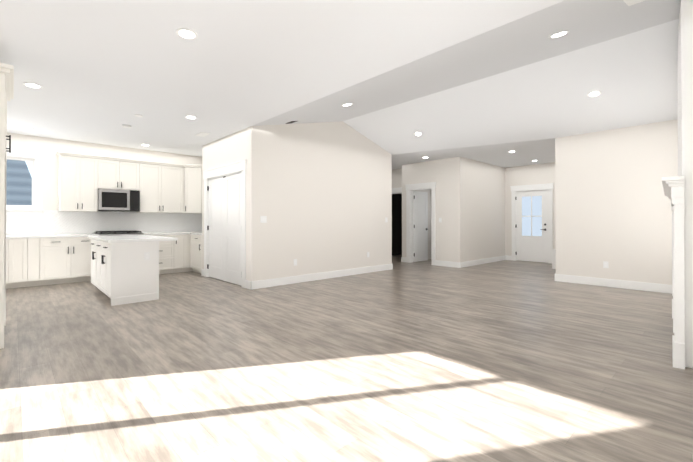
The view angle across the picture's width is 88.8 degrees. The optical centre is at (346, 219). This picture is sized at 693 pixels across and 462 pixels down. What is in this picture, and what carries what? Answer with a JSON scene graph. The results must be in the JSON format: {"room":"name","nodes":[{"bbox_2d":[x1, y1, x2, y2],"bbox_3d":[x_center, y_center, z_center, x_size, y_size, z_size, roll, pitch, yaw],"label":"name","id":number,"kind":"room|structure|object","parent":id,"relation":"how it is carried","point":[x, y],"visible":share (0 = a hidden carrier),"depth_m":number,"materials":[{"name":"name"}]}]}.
{"room":"living room","nodes":[
{"label":"living room","id":0,"kind":"room"},
{"bbox_2d":[6,133,201,209],"bbox_3d":[-5.141,-0.537,7.479,4.500,3.450,0.120,0,0,-43],"label":"wall","id":1,"kind":"structure","parent":0,"point":[50,147],"depth_m":6.92,"materials":[{"name":"white paint"}]},
{"bbox_2d":[6,157,34,207],"bbox_3d":[-6.251,-0.690,6.441,0.868,0.915,0.040,0,0,-43],"label":"window","id":2,"kind":"structure","parent":1,"relation":"in","point":[32,182],"depth_m":6.67,"materials":[{"name":"white"}]},
{"bbox_2d":[6,147,44,214],"bbox_3d":[-6.231,-0.701,6.419,1.148,1.227,0.170,0,0,-43],"label":"trim","id":3,"kind":"structure","parent":1,"relation":"attached to","point":[37,156],"depth_m":6.69,"materials":[{"name":"white wood"}]},
{"bbox_2d":[58,151,103,210],"bbox_3d":[-5.287,-0.712,7.029,0.652,1.094,0.328,0,0,-43],"label":"upper cabinet","id":4,"kind":"object","parent":1,"relation":"attached to","point":[80,177],"depth_m":6.90,"materials":[{"name":"white wood"}]},
{"bbox_2d":[6,210,201,234],"bbox_3d":[-5.097,0.053,7.432,4.256,0.470,0.003,0,0,-43],"label":"backsplash","id":5,"kind":"structure","parent":1,"relation":"attached to","point":[49,222],"depth_m":7.35,"materials":[{"name":"tile"}]},
{"bbox_2d":[104,159,135,190],"bbox_3d":[-4.825,-0.942,7.465,0.737,0.630,0.328,0,0,-43],"label":"upper cabinet","id":6,"kind":"object","parent":1,"relation":"attached to","point":[119,174],"depth_m":7.36,"materials":[{"name":"white wood"}]},
{"bbox_2d":[98,189,139,211],"bbox_3d":[-4.786,-0.400,7.421,0.729,0.440,0.442,0,0,-43],"label":"microwave","id":7,"kind":"object","parent":6,"relation":"attached to","point":[119,200],"visible":1,"depth_m":7.27,"materials":[{"name":"silver metal"}]},
{"bbox_2d":[136,159,183,212],"bbox_3d":[-4.205,-0.707,8.014,1.037,1.094,0.378,0,0,-43],"label":"upper cabinet","id":8,"kind":"object","parent":1,"relation":"attached to","point":[163,187],"depth_m":7.88,"materials":[{"name":"white wood"}]},
{"bbox_2d":[184,164,201,213],"bbox_3d":[-3.555,-0.704,8.456,0.606,1.094,0.626,0,0,-43],"label":"upper cabinet","id":9,"kind":"object","parent":1,"relation":"attached to","point":[192,172],"depth_m":8.23,"materials":[{"name":"white wood"}]},
{"bbox_2d":[202,126,257,280],"bbox_3d":[-2.300,-0.201,6.813,0.120,2.770,2.143,0,0,-43],"label":"wall","id":10,"kind":"structure","parent":0,"point":[240,145],"depth_m":6.09,"materials":[{"name":"white paint"}]},
{"bbox_2d":[207,173,241,284],"bbox_3d":[-2.341,0.169,6.801,0.059,2.006,1.538,0,0,-43],"label":"pantry doors","id":11,"kind":"structure","parent":10,"relation":"in","point":[224,227],"depth_m":6.75,"materials":[{"name":"white wood"}]},
{"bbox_2d":[203,160,246,287],"bbox_3d":[-2.326,0.076,6.815,0.154,2.217,1.864,0,0,-43],"label":"trim","id":12,"kind":"structure","parent":10,"relation":"attached to","point":[238,167],"depth_m":6.65,"materials":[{"name":"white wood"}]},
{"bbox_2d":[245,280,251,289],"bbox_3d":[-1.674,1.110,6.043,0.016,0.140,0.206,0,0,-43],"label":"baseboard","id":13,"kind":"structure","parent":10,"relation":"attached to","point":[248,285],"depth_m":6.03,"materials":[{"name":"white wood"}]},
{"bbox_2d":[254,121,391,279],"bbox_3d":[-0.301,-0.443,7.308,3.708,3.260,0.120,0,0,-43],"label":"wall","id":14,"kind":"structure","parent":0,"point":[324,196],"depth_m":7.03,"materials":[{"name":"white paint"}]},
{"bbox_2d":[260,216,266,222],"bbox_3d":[-1.440,-0.009,6.144,0.120,0.118,0.008,0,0,-43],"label":"light switch","id":15,"kind":"object","parent":14,"relation":"attached to","point":[263,219],"visible":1,"depth_m":6.14,"materials":[{"name":"white plastic"}]},
{"bbox_2d":[251,264,391,289],"bbox_3d":[-0.260,1.117,7.245,3.724,0.140,0.016,0,0,-43],"label":"baseboard","id":16,"kind":"structure","parent":14,"relation":"attached to","point":[259,284],"depth_m":6.91,"materials":[{"name":"white wood"}]},
{"bbox_2d":[0,0,680,169],"bbox_3d":[0.844,-1.832,6.544,11.920,0.490,9.700,0,0,-43],"label":"ceiling","id":17,"kind":"structure","parent":0,"point":[100,71],"depth_m":4.12,"materials":[{"name":"white paint"}]},
{"bbox_2d":[23,82,42,88],"bbox_3d":[-3.725,-1.594,4.203,0.176,0.008,0.176,0,0,-43],"label":"recessed light","id":18,"kind":"object","parent":17,"relation":"in","point":[32,85],"visible":0.94,"depth_m":4.19,"materials":[{"name":"white plastic"}]},
{"bbox_2d":[122,124,130,127],"bbox_3d":[-3.694,-1.572,5.949,0.130,0.034,0.130,0,0,-43],"label":"smoke detector","id":19,"kind":"object","parent":17,"relation":"attached to","point":[126,126],"visible":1,"depth_m":5.90,"materials":[{"name":"white plastic"}]},
{"bbox_2d":[176,28,197,39],"bbox_3d":[-1.375,-1.601,3.050,0.176,0.008,0.176,0,0,-43],"label":"recessed light","id":20,"kind":"object","parent":17,"relation":"in","point":[184,33],"visible":1,"depth_m":3.04,"materials":[{"name":"white plastic"}]},
{"bbox_2d":[185,115,196,118],"bbox_3d":[-2.406,-1.588,5.486,0.176,0.008,0.176,0,0,-43],"label":"recessed light","id":21,"kind":"object","parent":17,"relation":"in","point":[191,117],"visible":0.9,"depth_m":5.48,"materials":[{"name":"white plastic"}]},
{"bbox_2d":[195,132,210,136],"bbox_3d":[-2.664,-1.582,6.562,0.160,0.007,0.320,0,0,-43],"label":"ceiling vent","id":22,"kind":"object","parent":17,"relation":"in","point":[202,134],"visible":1,"depth_m":6.55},
{"bbox_2d":[414,132,422,135],"bbox_3d":[1.515,-1.811,7.463,0.170,0.059,0.176,0,0,-43],"label":"recessed light","id":23,"kind":"object","parent":17,"relation":"in","point":[418,134],"visible":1,"depth_m":7.46,"materials":[{"name":"white plastic"}]},
{"bbox_2d":[549,30,568,37],"bbox_3d":[2.091,-1.825,3.486,0.173,0.046,0.176,0,0,-43],"label":"recessed light","id":24,"kind":"object","parent":17,"relation":"in","point":[559,34],"visible":0.98,"depth_m":3.47,"materials":[{"name":"white plastic"}]},
{"bbox_2d":[587,91,601,96],"bbox_3d":[3.655,-1.856,5.221,0.174,0.038,0.176,0,0,-43],"label":"recessed light","id":25,"kind":"object","parent":17,"relation":"in","point":[594,94],"visible":1,"depth_m":5.21,"materials":[{"name":"white plastic"}]},
{"bbox_2d":[623,0,644,5],"bbox_3d":[2.345,-1.754,2.764,0.256,0.070,0.260,0,0,-43],"label":"ceiling vent","id":26,"kind":"object","parent":17,"relation":"in","point":[630,2],"visible":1,"depth_m":2.86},
{"bbox_2d":[0,254,692,461],"bbox_3d":[0.863,1.242,6.449,13.600,0.120,12.000,0,0,-43],"label":"floor","id":27,"kind":"structure","parent":0,"point":[497,361],"depth_m":2.69,"materials":[{"name":"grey wood"}]},
{"bbox_2d":[0,63,13,348],"bbox_3d":[-3.669,-0.119,3.354,0.741,2.570,1.080,0,0,-43],"label":"tall cabinet","id":28,"kind":"object","parent":27,"relation":"on","point":[6,82],"visible":1,"depth_m":3.21,"materials":[{"name":"white wood"}]},
{"bbox_2d":[6,240,13,288],"bbox_3d":[-6.169,0.749,6.008,0.746,0.862,0.593,0,0,-43],"label":"base cabinet","id":29,"kind":"object","parent":27,"relation":"on","point":[9,243],"depth_m":6.02,"materials":[{"name":"white wood"}]},
{"bbox_2d":[14,240,29,287],"bbox_3d":[-5.876,0.751,6.284,0.300,0.862,0.593,0,0,-43],"label":"base cabinet","id":30,"kind":"object","parent":27,"relation":"on","point":[21,248],"depth_m":6.14,"materials":[{"name":"white wood"}]},
{"bbox_2d":[30,236,45,286],"bbox_3d":[-5.707,0.751,6.443,0.284,0.862,0.593,0,0,-43],"label":"base cabinet","id":31,"kind":"object","parent":27,"relation":"on","point":[36,260],"depth_m":6.28,"materials":[{"name":"white wood"}]},
{"bbox_2d":[46,236,90,284],"bbox_3d":[-5.332,0.753,6.797,0.869,0.862,0.593,0,0,-43],"label":"base cabinet","id":32,"kind":"object","parent":27,"relation":"on","point":[68,258],"depth_m":6.56,"materials":[{"name":"white wood"}]},
{"bbox_2d":[6,234,97,239],"bbox_3d":[-5.724,0.301,6.421,1.958,0.038,0.606,0,0,-43],"label":"countertop","id":33,"kind":"structure","parent":32,"relation":"on","point":[7,237],"depth_m":6.20,"materials":[{"name":"white stone"}]},
{"bbox_2d":[94,230,142,235],"bbox_3d":[-4.707,0.697,7.327,0.752,0.940,0.647,0,0,-43],"label":"range","id":34,"kind":"object","parent":27,"relation":"on","point":[118,233],"visible":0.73,"depth_m":7.19,"materials":[{"name":"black metal"}]},
{"bbox_2d":[91,239,158,305],"bbox_3d":[-3.581,0.747,5.630,0.636,0.862,1.702,0,0,-43],"label":"kitchen island","id":35,"kind":"object","parent":27,"relation":"on","point":[123,271],"depth_m":5.05,"materials":[{"name":"white wood"}]},
{"bbox_2d":[88,235,171,242],"bbox_3d":[-3.492,0.298,5.717,0.890,0.038,1.770,0,0,-43],"label":"island countertop","id":36,"kind":"structure","parent":35,"relation":"on","point":[122,238],"depth_m":5.23,"materials":[{"name":"white stone"}]},
{"bbox_2d":[159,236,177,273],"bbox_3d":[-4.215,0.759,7.849,0.667,0.862,0.593,0,0,-43],"label":"base cabinet","id":37,"kind":"object","parent":27,"relation":"on","point":[168,250],"depth_m":7.76,"materials":[{"name":"white wood"}]},
{"bbox_2d":[143,232,181,235],"bbox_3d":[-3.898,0.310,8.142,1.528,0.038,0.606,0,0,-43],"label":"countertop","id":38,"kind":"structure","parent":37,"relation":"on","point":[159,233],"depth_m":7.73,"materials":[{"name":"white stone"}]},
{"bbox_2d":[178,236,181,271],"bbox_3d":[-3.919,0.760,8.128,0.268,0.862,0.593,0,0,-43],"label":"base cabinet","id":39,"kind":"object","parent":27,"relation":"on","point":[179,237],"depth_m":7.92,"materials":[{"name":"white wood"}]},
{"bbox_2d":[190,232,201,273],"bbox_3d":[-3.121,0.760,8.007,0.578,0.862,0.721,0,0,-43],"label":"base cabinet","id":40,"kind":"object","parent":27,"relation":"on","point":[195,241],"depth_m":7.84,"materials":[{"name":"white wood"}]},
{"bbox_2d":[194,232,201,235],"bbox_3d":[-3.112,0.310,7.994,0.586,0.038,0.686,0,0,-43],"label":"countertop","id":41,"kind":"structure","parent":40,"relation":"on","point":[195,233],"depth_m":7.75,"materials":[{"name":"white stone"}]},
{"bbox_2d":[551,249,555,268],"bbox_3d":[5.262,0.953,8.446,0.180,0.480,0.648,0,0,-43],"label":"trim","id":42,"kind":"structure","parent":27,"relation":"on","point":[553,258],"depth_m":8.58,"materials":[{"name":"white wood"}]},
{"bbox_2d":[662,0,692,369],"bbox_3d":[3.421,-0.448,3.465,0.470,3.230,2.240,0,0,42],"label":"fireplace","id":43,"kind":"object","parent":27,"relation":"on","point":[678,190],"visible":1,"depth_m":2.79,"materials":[{"name":"white"}]},
{"bbox_2d":[392,169,401,187],"bbox_3d":[1.479,-0.178,11.082,0.120,2.770,1.550,0,0,-43],"label":"wall","id":44,"kind":"structure","parent":0,"point":[396,178],"depth_m":10.93,"materials":[{"name":"white paint"}]},
{"bbox_2d":[392,187,401,193],"bbox_3d":[1.566,0.110,10.964,0.154,2.193,1.070,0,0,-43],"label":"trim","id":45,"kind":"structure","parent":44,"relation":"attached to","point":[397,190],"depth_m":10.90,"materials":[{"name":"white wood"}]},
{"bbox_2d":[392,194,401,254],"bbox_3d":[1.571,-0.172,12.151,1.480,2.770,0.120,0,0,-43],"label":"doorway","id":46,"kind":"structure","parent":0,"point":[396,224],"depth_m":12.22,"materials":[{"name":"black"}]},
{"bbox_2d":[405,182,435,264],"bbox_3d":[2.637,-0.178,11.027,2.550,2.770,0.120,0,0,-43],"label":"door frame","id":47,"kind":"structure","parent":0,"point":[429,224],"depth_m":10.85,"materials":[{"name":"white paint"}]},
{"bbox_2d":[402,157,462,261],"bbox_3d":[2.245,-0.186,9.496,0.120,2.770,1.810,0,0,-43],"label":"wall","id":48,"kind":"structure","parent":0,"point":[445,175],"depth_m":9.12,"materials":[{"name":"white paint"}]},
{"bbox_2d":[413,191,427,261],"bbox_3d":[2.129,0.189,10.191,0.696,2.002,0.139,0,0,-43],"label":"bedroom door","id":49,"kind":"structure","parent":48,"relation":"in","point":[420,226],"depth_m":10.16,"materials":[{"name":"white wood"}]},
{"bbox_2d":[435,260,460,267],"bbox_3d":[2.580,1.126,9.034,0.016,0.140,0.721,0,0,-43],"label":"baseboard","id":50,"kind":"structure","parent":48,"relation":"attached to","point":[448,264],"depth_m":9.01,"materials":[{"name":"white wood"}]},
{"bbox_2d":[462,157,504,261],"bbox_3d":[3.796,-0.185,9.796,2.550,2.770,0.120,0,0,-43],"label":"wall","id":51,"kind":"structure","parent":0,"point":[483,204],"depth_m":9.62,"materials":[{"name":"white paint"}]},
{"bbox_2d":[461,255,505,267],"bbox_3d":[3.799,1.130,9.699,2.670,0.140,0.016,0,0,-43],"label":"baseboard","id":52,"kind":"structure","parent":51,"relation":"attached to","point":[481,261],"depth_m":9.57,"materials":[{"name":"white wood"}]},
{"bbox_2d":[505,162,555,255],"bbox_3d":[5.001,-0.181,10.464,0.120,2.770,4.180,0,0,-43],"label":"wall","id":53,"kind":"structure","parent":0,"point":[544,173],"depth_m":10.27,"materials":[{"name":"white paint"}]},
{"bbox_2d":[515,190,547,262],"bbox_3d":[5.278,0.184,10.105,0.098,2.012,0.864,0,0,-43],"label":"front door","id":54,"kind":"structure","parent":53,"relation":"in","point":[531,226],"depth_m":10.10,"materials":[{"name":"white wood"}]},
{"bbox_2d":[510,183,553,263],"bbox_3d":[5.303,0.101,10.118,0.154,2.202,1.152,0,0,-43],"label":"trim","id":55,"kind":"structure","parent":53,"relation":"attached to","point":[533,187],"depth_m":9.95,"materials":[{"name":"white wood"}]},
{"bbox_2d":[555,119,677,284],"bbox_3d":[4.853,-0.204,6.101,0.120,2.770,2.210,0,0,-43],"label":"wall","id":56,"kind":"structure","parent":0,"point":[612,204],"depth_m":6.16,"materials":[{"name":"white paint"}]},
{"bbox_2d":[603,261,608,267],"bbox_3d":[4.597,0.797,6.273,0.007,0.118,0.075,0,0,-43],"label":"electrical outlet","id":57,"kind":"object","parent":56,"relation":"attached to","point":[605,264],"visible":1,"depth_m":6.27,"materials":[{"name":"white plastic"}]},
{"bbox_2d":[555,274,671,293],"bbox_3d":[4.776,1.111,6.076,0.016,0.140,2.130,0,0,-43],"label":"baseboard","id":58,"kind":"structure","parent":56,"relation":"attached to","point":[645,286],"depth_m":6.15,"materials":[{"name":"white wood"}]},
{"label":"outside","id":59,"kind":"structure","parent":0,"visible":0},
{"bbox_2d":[6,160,31,204],"bbox_3d":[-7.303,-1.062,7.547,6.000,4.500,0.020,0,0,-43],"label":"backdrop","id":60,"kind":"structure","parent":59,"point":[22,195],"depth_m":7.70,"materials":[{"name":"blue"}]}
]}

